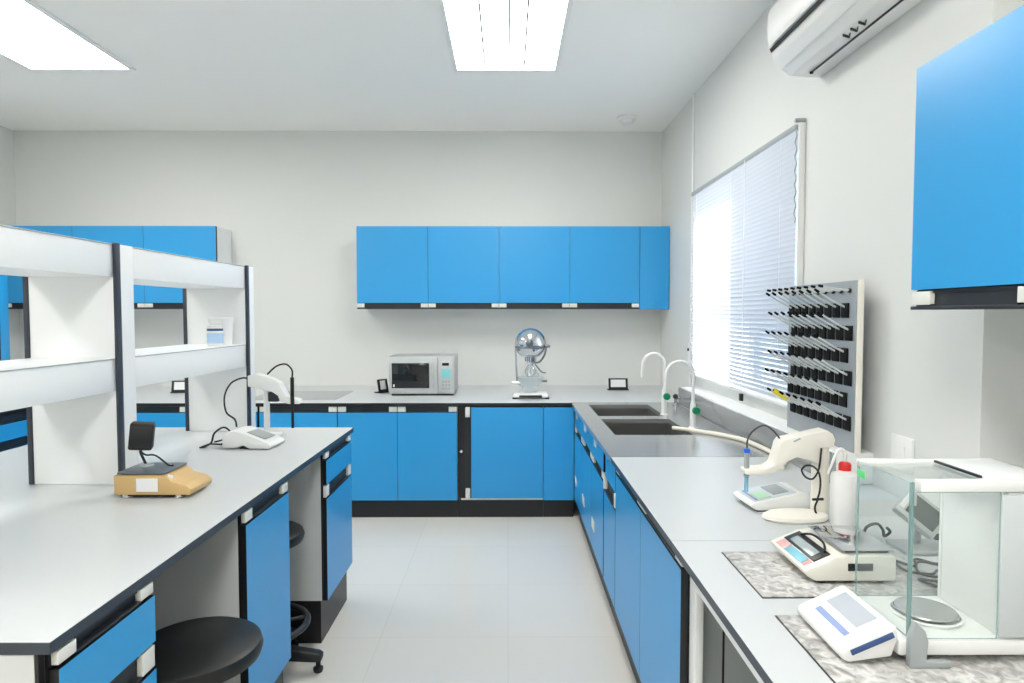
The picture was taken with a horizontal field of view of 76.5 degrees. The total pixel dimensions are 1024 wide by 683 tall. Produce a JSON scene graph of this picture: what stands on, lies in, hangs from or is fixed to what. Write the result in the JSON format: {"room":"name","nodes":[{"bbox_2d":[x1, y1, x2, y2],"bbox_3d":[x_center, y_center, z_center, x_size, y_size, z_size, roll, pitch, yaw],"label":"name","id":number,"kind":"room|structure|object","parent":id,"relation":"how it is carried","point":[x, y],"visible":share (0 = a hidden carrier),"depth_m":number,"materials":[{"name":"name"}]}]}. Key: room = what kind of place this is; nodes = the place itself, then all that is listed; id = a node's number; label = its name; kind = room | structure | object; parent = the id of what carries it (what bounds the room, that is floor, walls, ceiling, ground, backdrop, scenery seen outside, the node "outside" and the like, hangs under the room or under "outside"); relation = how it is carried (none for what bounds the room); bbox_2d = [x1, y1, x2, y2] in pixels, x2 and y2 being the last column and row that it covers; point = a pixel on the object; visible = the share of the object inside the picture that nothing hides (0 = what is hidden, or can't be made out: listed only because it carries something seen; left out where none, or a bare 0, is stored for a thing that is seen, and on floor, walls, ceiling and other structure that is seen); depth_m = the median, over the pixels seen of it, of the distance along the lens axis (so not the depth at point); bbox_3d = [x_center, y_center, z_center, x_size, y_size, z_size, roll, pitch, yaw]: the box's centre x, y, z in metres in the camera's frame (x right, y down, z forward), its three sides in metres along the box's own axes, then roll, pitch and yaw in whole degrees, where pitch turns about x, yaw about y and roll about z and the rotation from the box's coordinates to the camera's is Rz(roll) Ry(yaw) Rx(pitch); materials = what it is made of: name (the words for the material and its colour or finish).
{"room":"laboratory","nodes":[
{"label":"laboratory","id":0,"kind":"room"},
{"bbox_2d":[0,126,20,359],"bbox_3d":[-4.556,-0.105,0.943,0.200,3.170,9.950,0,2,0],"label":"wall","id":1,"kind":"structure","parent":0,"point":[7,170],"depth_m":5.80,"materials":[{"name":"white paint"}]},
{"bbox_2d":[13,130,662,477],"bbox_3d":[-1.462,-0.320,6.033,6.450,3.170,0.200,0,2,0],"label":"wall","id":2,"kind":"structure","parent":0,"point":[292,204],"depth_m":5.90,"materials":[{"name":"white paint"}]},
{"bbox_2d":[8,226,71,308],"bbox_3d":[-4.077,-0.642,5.742,0.607,0.712,0.319,0,2,0],"label":"upper cabinet","id":3,"kind":"object","parent":2,"relation":"attached to","point":[15,288],"visible":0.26,"depth_m":5.59,"materials":[{"name":"blue laminate"}]},
{"bbox_2d":[72,226,145,308],"bbox_3d":[-3.470,-0.642,5.745,0.605,0.712,0.319,0,2,0],"label":"upper cabinet","id":4,"kind":"object","parent":2,"relation":"attached to","point":[132,236],"visible":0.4,"depth_m":5.58,"materials":[{"name":"blue laminate"}]},
{"bbox_2d":[143,226,231,308],"bbox_3d":[-2.855,-0.642,5.749,0.622,0.712,0.319,0,2,0],"label":"upper cabinet","id":5,"kind":"object","parent":2,"relation":"attached to","point":[214,243],"visible":0.56,"depth_m":5.58,"materials":[{"name":"blue laminate"}]},
{"bbox_2d":[356,226,428,308],"bbox_3d":[-1.033,-0.643,5.760,0.614,0.712,0.319,0,2,0],"label":"upper cabinet","id":6,"kind":"object","parent":2,"relation":"attached to","point":[392,261],"visible":0.94,"depth_m":5.60,"materials":[{"name":"blue laminate"}]},
{"bbox_2d":[428,226,498,308],"bbox_3d":[-0.419,-0.643,5.764,0.612,0.712,0.319,0,2,0],"label":"upper cabinet","id":7,"kind":"object","parent":2,"relation":"attached to","point":[463,261],"visible":0.96,"depth_m":5.61,"materials":[{"name":"blue laminate"}]},
{"bbox_2d":[499,226,569,308],"bbox_3d":[0.193,-0.643,5.768,0.610,0.712,0.319,0,2,0],"label":"upper cabinet","id":8,"kind":"object","parent":2,"relation":"attached to","point":[534,261],"visible":1,"depth_m":5.61,"materials":[{"name":"blue laminate"}]},
{"bbox_2d":[569,226,639,308],"bbox_3d":[0.800,-0.643,5.771,0.603,0.712,0.319,0,2,0],"label":"upper cabinet","id":9,"kind":"object","parent":2,"relation":"attached to","point":[604,260],"visible":0.97,"depth_m":5.61,"materials":[{"name":"blue laminate"}]},
{"bbox_2d":[0,0,773,131],"bbox_3d":[-1.431,-1.764,0.892,6.450,0.150,10.350,0,2,0],"label":"ceiling","id":10,"kind":"structure","parent":0,"point":[200,65],"depth_m":4.50,"materials":[{"name":"white paint"}]},
{"bbox_2d":[0,0,135,70],"bbox_3d":[-2.884,-1.802,3.749,0.710,0.016,1.260,0,2,0],"label":"recessed light","id":11,"kind":"object","parent":10,"relation":"in","point":[33,38],"visible":1,"depth_m":3.96,"materials":[{"name":"white plastic"}]},
{"bbox_2d":[438,0,573,71],"bbox_3d":[-0.036,-1.803,3.767,0.710,0.016,1.260,0,2,0],"label":"recessed light","id":12,"kind":"object","parent":10,"relation":"in","point":[482,35],"visible":1,"depth_m":3.79,"materials":[{"name":"white plastic"}]},
{"bbox_2d":[617,114,637,125],"bbox_3d":[0.966,-1.847,5.453,0.170,0.070,0.170,0,2,0],"label":"smoke detector","id":13,"kind":"object","parent":10,"relation":"attached to","point":[625,119],"visible":1,"depth_m":5.41,"materials":[{"name":"white plastic"}]},
{"bbox_2d":[283,478,636,682],"bbox_3d":[-1.431,1.538,1.032,6.450,0.120,10.350,0,2,0],"label":"floor","id":14,"kind":"structure","parent":0,"point":[430,599],"depth_m":3.33,"materials":[{"name":"tile"}]},
{"bbox_2d":[0,410,27,451],"bbox_3d":[-3.941,0.953,3.489,1.040,0.840,2.540,0,2,0],"label":"base cabinet","id":15,"kind":"object","parent":14,"relation":"on","point":[13,426],"visible":0.08,"depth_m":4.48,"materials":[{"name":"blue"}]},
{"bbox_2d":[0,408,25,414],"bbox_3d":[-3.945,0.520,3.477,1.048,0.024,2.593,0,2,0],"label":"countertop","id":16,"kind":"structure","parent":15,"relation":"on","point":[21,409],"depth_m":4.46,"materials":[{"name":"grey"}]},
{"bbox_2d":[0,275,9,360],"bbox_3d":[-4.144,-0.116,4.569,0.648,1.154,0.750,0,2,0],"label":"cupboard","id":17,"kind":"object","parent":16,"relation":"on","point":[4,307],"visible":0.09,"depth_m":4.90,"materials":[{"name":"blue laminate"}]},
{"bbox_2d":[0,655,44,682],"bbox_3d":[-1.544,0.977,2.346,1.340,0.889,2.248,0,2,0],"label":"support","id":18,"kind":"object","parent":14,"relation":"on","point":[13,668],"visible":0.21,"depth_m":1.20,"materials":[{"name":"white"}]},
{"bbox_2d":[0,427,352,654],"bbox_3d":[-1.547,0.519,2.336,1.394,0.024,2.270,0,2,0],"label":"countertop","id":19,"kind":"structure","parent":18,"relation":"on","point":[70,554],"depth_m":1.85,"materials":[{"name":"light grey laminate"},{"name":"dark plastic edging"}]},
{"bbox_2d":[0,225,255,484],"bbox_3d":[-1.545,0.080,2.321,0.334,0.852,2.249,0,2,1],"label":"shelf rack","id":20,"kind":"object","parent":19,"relation":"on","point":[78,377],"visible":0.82,"depth_m":2.30,"materials":[{"name":"white laminate"},{"name":"dark aluminium"}]},
{"bbox_2d":[207,325,223,345],"bbox_3d":[-1.447,-0.029,3.168,0.074,0.099,0.074,0,2,0],"label":"jar","id":21,"kind":"object","parent":20,"relation":"on","point":[214,332],"visible":1,"depth_m":3.14,"materials":[{"name":"white plastic"}]},
{"bbox_2d":[208,317,233,344],"bbox_3d":[-1.457,-0.052,3.259,0.118,0.137,0.118,0,2,0],"label":"tub","id":22,"kind":"object","parent":20,"relation":"on","point":[226,322],"visible":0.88,"depth_m":3.23,"materials":[{"name":"white plastic"}]},
{"bbox_2d":[114,421,211,497],"bbox_3d":[-1.177,0.392,2.200,0.254,0.240,0.154,0,2,0],"label":"scale","id":23,"kind":"object","parent":19,"relation":"on","point":[177,479],"visible":1,"depth_m":2.15,"materials":[{"name":"orange-yellow plastic"},{"name":"black rubber"},{"name":"white plastic"}]},
{"bbox_2d":[199,426,284,448],"bbox_3d":[-1.235,0.435,2.979,0.339,0.090,0.150,0,2,6],"label":"meter","id":24,"kind":"object","parent":19,"relation":"on","point":[250,437],"visible":1,"depth_m":2.91,"materials":[{"name":"white plastic"}]},
{"bbox_2d":[223,363,302,435],"bbox_3d":[-1.206,0.288,3.147,0.348,0.367,0.214,-2,3,-36],"label":"stand","id":25,"kind":"object","parent":19,"relation":"on","point":[279,392],"visible":0.96,"depth_m":3.14,"materials":[{"name":"white plastic"}]},
{"bbox_2d":[44,581,156,682],"bbox_3d":[-1.173,1.017,1.405,0.640,0.889,0.330,0,2,0],"label":"base cabinet","id":26,"kind":"object","parent":14,"relation":"on","point":[118,647],"visible":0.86,"depth_m":1.41,"materials":[{"name":"blue laminate"}]},
{"bbox_2d":[136,406,259,426],"bbox_3d":[-2.643,0.874,5.366,1.538,0.840,1.120,0,2,0],"label":"base cabinet","id":27,"kind":"object","parent":14,"relation":"on","point":[163,416],"visible":0.18,"depth_m":4.79,"materials":[{"name":"blue"}]},
{"bbox_2d":[153,616,263,682],"bbox_3d":[-0.879,1.137,1.833,0.488,0.612,0.467,0,2,0],"label":"stool","id":28,"kind":"object","parent":14,"relation":"on","point":[214,649],"visible":0.84,"depth_m":1.77,"materials":[{"name":"black plastic"}]},
{"bbox_2d":[150,481,290,682],"bbox_3d":[-1.170,0.980,2.293,0.640,0.889,0.397,0,2,0],"label":"base cabinet","id":29,"kind":"object","parent":14,"relation":"on","point":[242,570],"visible":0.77,"depth_m":2.10,"materials":[{"name":"blue laminate"}]},
{"bbox_2d":[259,406,337,427],"bbox_3d":[-1.584,0.874,5.372,0.578,0.840,1.120,0,2,0],"label":"base cabinet","id":30,"kind":"object","parent":14,"relation":"on","point":[280,416],"visible":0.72,"depth_m":4.80,"materials":[{"name":"blue"}]},
{"bbox_2d":[289,521,322,673],"bbox_3d":[-1.041,1.099,2.744,0.474,0.612,0.487,0,2,0],"label":"stool","id":31,"kind":"object","parent":14,"relation":"on","point":[296,531],"visible":0.31,"depth_m":2.75,"materials":[{"name":"black plastic"}]},
{"bbox_2d":[286,435,351,642],"bbox_3d":[-1.168,0.941,3.213,0.640,0.889,0.460,0,2,0],"label":"base cabinet","id":32,"kind":"object","parent":14,"relation":"on","point":[320,494],"visible":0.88,"depth_m":2.99,"materials":[{"name":"blue laminate"}]},
{"bbox_2d":[338,406,457,516],"bbox_3d":[-0.851,0.873,5.377,0.884,0.840,1.120,0,2,0],"label":"base cabinet","id":33,"kind":"object","parent":14,"relation":"on","point":[404,463],"visible":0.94,"depth_m":4.82,"materials":[{"name":"blue laminate"}]},
{"bbox_2d":[136,385,679,405],"bbox_3d":[-1.558,0.440,5.375,5.846,0.024,1.173,0,2,0],"label":"countertop","id":34,"kind":"structure","parent":33,"relation":"on","point":[362,395],"depth_m":5.10,"materials":[{"name":"grey laminate"}]},
{"bbox_2d":[170,380,184,392],"bbox_3d":[-2.738,0.375,5.412,0.186,0.102,0.064,0,2,-10],"label":"card stand","id":35,"kind":"object","parent":34,"relation":"on","point":[177,386],"visible":0.59,"depth_m":5.39,"materials":[{"name":"black plastic"}]},
{"bbox_2d":[374,379,388,392],"bbox_3d":[-1.085,0.369,5.431,0.064,0.112,0.116,2,3,38],"label":"card stand","id":36,"kind":"object","parent":34,"relation":"on","point":[382,384],"visible":0.96,"depth_m":5.42,"materials":[{"name":"black plastic"}]},
{"bbox_2d":[389,354,457,395],"bbox_3d":[-0.725,0.269,5.374,0.527,0.317,0.376,0,2,0],"label":"microwave","id":37,"kind":"object","parent":34,"relation":"on","point":[409,374],"visible":1,"depth_m":5.20,"materials":[{"name":"silver metal"}]},
{"bbox_2d":[512,328,549,398],"bbox_3d":[0.149,0.168,5.088,0.298,0.545,0.260,0,2,0],"label":"apparatus","id":38,"kind":"object","parent":34,"relation":"on","point":[530,343],"visible":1,"depth_m":5.01,"materials":[{"name":"silver metal"}]},
{"bbox_2d":[607,378,628,389],"bbox_3d":[0.914,0.367,5.604,0.181,0.102,0.064,0,2,0],"label":"card stand","id":39,"kind":"object","parent":34,"relation":"on","point":[614,383],"visible":1,"depth_m":5.59,"materials":[{"name":"black plastic"}]},
{"bbox_2d":[458,406,542,516],"bbox_3d":[-0.089,0.873,5.381,0.637,0.840,1.121,0,2,0],"label":"base cabinet","id":40,"kind":"object","parent":14,"relation":"on","point":[500,448],"visible":0.98,"depth_m":4.82,"materials":[{"name":"blue laminate"}]},
{"bbox_2d":[543,406,573,516],"bbox_3d":[0.346,0.891,4.959,0.225,0.840,0.270,0,2,0],"label":"cabinet filler","id":41,"kind":"object","parent":14,"relation":"on","point":[558,421],"visible":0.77,"depth_m":4.83,"materials":[{"name":"blue laminate"}]},
{"bbox_2d":[574,412,610,606],"bbox_3d":[0.834,0.930,4.077,0.744,0.836,1.453,0,2,0],"label":"base cabinet","id":42,"kind":"object","parent":14,"relation":"on","point":[590,459],"visible":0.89,"depth_m":3.87,"materials":[{"name":"blue laminate"}]},
{"bbox_2d":[571,388,835,482],"bbox_3d":[0.841,0.547,3.662,0.786,0.333,2.340,0,2,0],"label":"countertop","id":43,"kind":"structure","parent":42,"relation":"on","point":[620,429],"depth_m":3.60,"materials":[{"name":"silver metal"}]},
{"bbox_2d":[592,408,657,415],"bbox_3d":[0.768,0.587,4.446,0.436,0.187,0.531,0,2,0],"label":"basin","id":44,"kind":"object","parent":43,"relation":"in","point":[599,411],"depth_m":4.71,"materials":[{"name":"silver metal"}]},
{"bbox_2d":[605,423,685,434],"bbox_3d":[0.769,0.615,3.797,0.431,0.187,0.541,0,2,0],"label":"basin","id":45,"kind":"object","parent":43,"relation":"in","point":[617,428],"depth_m":4.06,"materials":[{"name":"silver metal"}]},
{"bbox_2d":[641,352,670,414],"bbox_3d":[0.925,0.273,4.197,0.184,0.409,0.076,0,2,0],"label":"tap","id":46,"kind":"object","parent":43,"relation":"on","point":[666,396],"visible":0.93,"depth_m":4.20,"materials":[{"name":"white plastic"}]},
{"bbox_2d":[673,394,680,405],"bbox_3d":[1.176,0.415,4.641,0.062,0.086,0.061,0,2,0],"label":"tap","id":47,"kind":"object","parent":43,"relation":"on","point":[675,396],"visible":1,"depth_m":4.64,"materials":[{"name":"silver metal"}]},
{"bbox_2d":[664,360,700,428],"bbox_3d":[0.969,0.301,3.708,0.200,0.394,0.076,0,2,0],"label":"tap","id":48,"kind":"object","parent":43,"relation":"on","point":[694,410],"visible":0.99,"depth_m":3.71,"materials":[{"name":"white plastic"}]},
{"bbox_2d":[672,426,786,469],"bbox_3d":[1.112,0.507,3.222,0.205,0.023,0.980,-1,2,-14],"label":"hose","id":49,"kind":"object","parent":43,"relation":"on","point":[759,446],"visible":0.73,"depth_m":3.43,"materials":[{"name":"beige"}]},
{"bbox_2d":[603,457,622,641],"bbox_3d":[0.840,0.968,3.167,0.744,0.838,0.355,0,2,0],"label":"base cabinet","id":50,"kind":"object","parent":14,"relation":"on","point":[609,479],"visible":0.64,"depth_m":3.15,"materials":[{"name":"blue laminate"}]},
{"bbox_2d":[615,470,689,682],"bbox_3d":[0.846,0.999,2.425,0.740,0.838,1.126,0,2,0],"label":"base cabinet","id":51,"kind":"object","parent":14,"relation":"on","point":[652,586],"visible":0.27,"depth_m":2.29,"materials":[{"name":"blue laminate"}]},
{"bbox_2d":[611,457,938,547],"bbox_3d":[0.920,0.565,2.433,0.926,0.024,1.100,0,2,0],"label":"countertop","id":52,"kind":"structure","parent":51,"relation":"on","point":[685,498],"depth_m":2.30,"materials":[{"name":"grey laminate"}]},
{"bbox_2d":[733,482,809,511],"bbox_3d":[0.889,0.530,2.225,0.213,0.062,0.155,0,2,-4],"label":"meter","id":53,"kind":"object","parent":52,"relation":"on","point":[763,498],"visible":0.95,"depth_m":2.16,"materials":[{"name":"white plastic"}]},
{"bbox_2d":[740,424,834,524],"bbox_3d":[0.881,0.417,2.064,0.282,0.301,0.108,0,2,0],"label":"stand","id":54,"kind":"object","parent":52,"relation":"on","point":[813,445],"visible":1,"depth_m":2.06,"materials":[{"name":"white plastic"}]},
{"bbox_2d":[827,447,858,526],"bbox_3d":[1.031,0.449,2.015,0.081,0.243,0.081,-2,3,-44],"label":"wash bottle","id":55,"kind":"object","parent":52,"relation":"on","point":[844,483],"visible":0.94,"depth_m":1.99,"materials":[{"name":"white plastic"}]},
{"bbox_2d":[689,577,763,682],"bbox_3d":[0.983,1.070,0.764,0.946,0.838,2.185,0,2,0],"label":"table","id":56,"kind":"object","parent":14,"relation":"on","point":[715,656],"visible":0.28,"depth_m":1.82,"materials":[{"name":"white metal"}]},
{"bbox_2d":[671,540,938,682],"bbox_3d":[0.996,0.635,0.758,1.056,0.024,2.249,0,2,0],"label":"countertop","id":57,"kind":"structure","parent":56,"relation":"on","point":[773,652],"depth_m":1.45,"materials":[{"name":"grey laminate"}]},
{"bbox_2d":[721,551,937,597],"bbox_3d":[0.814,0.584,1.644,0.477,0.003,0.290,0,2,0],"label":"stone slab","id":58,"kind":"object","parent":57,"relation":"on","point":[770,574],"visible":0.68,"depth_m":1.58,"materials":[{"name":"grey stone"}]},
{"bbox_2d":[771,525,895,582],"bbox_3d":[0.815,0.539,1.668,0.219,0.084,0.214,0,2,0],"label":"scale","id":59,"kind":"object","parent":58,"relation":"on","point":[824,553],"visible":1,"depth_m":1.59,"materials":[{"name":"white plastic"}]},
{"bbox_2d":[863,522,891,541],"bbox_3d":[0.994,0.540,1.837,0.139,0.074,0.050,1,3,25],"label":"cable","id":60,"kind":"object","parent":57,"relation":"on","point":[879,537],"visible":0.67,"depth_m":1.82,"materials":[{"name":"grey plastic"}]},
{"bbox_2d":[774,615,1023,682],"bbox_3d":[0.908,0.603,1.187,0.674,0.003,0.454,0,2,0],"label":"stone slab","id":61,"kind":"object","parent":57,"relation":"on","point":[893,668],"visible":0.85,"depth_m":1.20,"materials":[{"name":"grey stone"}]},
{"bbox_2d":[797,458,1023,667],"bbox_3d":[0.817,0.424,1.294,0.414,0.346,0.214,0,2,0],"label":"analytical balance","id":62,"kind":"object","parent":61,"relation":"on","point":[977,608],"visible":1,"depth_m":1.25,"materials":[{"name":"white plastic"}]},
{"bbox_2d":[885,488,939,554],"bbox_3d":[1.130,0.492,1.799,0.159,0.173,0.120,0,2,0],"label":"meter","id":63,"kind":"object","parent":57,"relation":"on","point":[924,517],"visible":0.8,"depth_m":1.77,"materials":[{"name":"white plastic"}]},
{"bbox_2d":[896,558,937,587],"bbox_3d":[1.078,0.576,1.630,0.187,0.019,0.210,0,2,0],"label":"cable","id":64,"kind":"object","parent":57,"relation":"on","point":[923,580],"visible":0.66,"depth_m":1.62,"materials":[{"name":"grey plastic"}]},
{"bbox_2d":[660,0,1023,508],"bbox_3d":[1.569,-0.107,0.981,0.350,3.170,9.950,0,2,0],"label":"wall","id":65,"kind":"structure","parent":0,"point":[949,382],"depth_m":2.48,"materials":[{"name":"white paint"}]},
{"bbox_2d":[639,226,669,308],"bbox_3d":[1.232,-0.643,5.775,0.258,0.714,0.318,0,2,0],"label":"cabinet filler","id":66,"kind":"object","parent":65,"relation":"attached to","point":[654,240],"visible":0.95,"depth_m":5.62,"materials":[{"name":"blue laminate"}]},
{"bbox_2d":[687,93,694,386],"bbox_3d":[1.351,-0.705,4.913,0.035,2.302,0.050,0,2,0],"label":"cable conduit","id":67,"kind":"object","parent":65,"relation":"attached to","point":[689,350],"visible":0.71,"depth_m":4.90,"materials":[{"name":"white plastic"}]},
{"bbox_2d":[692,122,805,365],"bbox_3d":[1.361,-0.353,3.978,0.030,1.430,1.798,0,2,0],"label":"trim","id":68,"kind":"structure","parent":65,"relation":"attached to","point":[802,125],"depth_m":3.07,"materials":[{"name":"white plastic"}]},
{"bbox_2d":[708,142,797,394],"bbox_3d":[1.500,-0.388,3.971,0.050,1.360,1.750,0,2,0],"label":"window","id":69,"kind":"structure","parent":65,"relation":"in","point":[797,142],"depth_m":4.00,"materials":[{"name":"white glass"}]},
{"bbox_2d":[689,118,805,407],"bbox_3d":[1.341,-0.378,3.957,0.063,1.420,1.772,0,2,0],"label":"blind","id":70,"kind":"object","parent":69,"relation":"attached to","point":[744,217],"visible":0.97,"depth_m":3.73,"materials":[{"name":"grey plastic"}]},
{"bbox_2d":[681,387,872,484],"bbox_3d":[1.306,0.441,3.615,0.143,0.123,2.250,0,2,0],"label":"trim","id":71,"kind":"structure","parent":65,"relation":"attached to","point":[771,420],"depth_m":3.22,"materials":[{"name":"white plastic"}]},
{"bbox_2d":[765,279,864,453],"bbox_3d":[1.277,0.085,2.759,0.211,0.660,0.598,0,2,0],"label":"drying rack","id":72,"kind":"object","parent":65,"relation":"attached to","point":[826,320],"depth_m":2.65,"materials":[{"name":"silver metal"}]},
{"bbox_2d":[767,0,921,77],"bbox_3d":[1.256,-1.319,2.454,0.253,0.332,0.900,0,2,0],"label":"air conditioner","id":73,"kind":"object","parent":65,"relation":"attached to","point":[807,38],"visible":1,"depth_m":2.56,"materials":[{"name":"white plastic"}]},
{"bbox_2d":[891,433,914,474],"bbox_3d":[1.379,0.397,2.300,0.014,0.123,0.125,0,2,0],"label":"wall switch","id":74,"kind":"object","parent":65,"relation":"attached to","point":[901,446],"visible":0.75,"depth_m":2.28,"materials":[{"name":"white plastic"}]},
{"bbox_2d":[910,5,1023,309],"bbox_3d":[1.340,-0.428,1.647,0.351,0.692,0.479,0,2,0],"label":"upper cabinet","id":75,"kind":"object","parent":65,"relation":"attached to","point":[968,238],"visible":1,"depth_m":1.65,"materials":[{"name":"blue laminate"}]},
{"label":"outside","id":76,"kind":"structure","parent":0,"visible":0},
{"bbox_2d":[748,155,797,386],"bbox_3d":[4.298,-1.085,8.388,0.300,5.500,5.800,0,2,0],"label":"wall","id":77,"kind":"structure","parent":76,"point":[797,155],"depth_m":10.13,"materials":[{"name":"white paint"}]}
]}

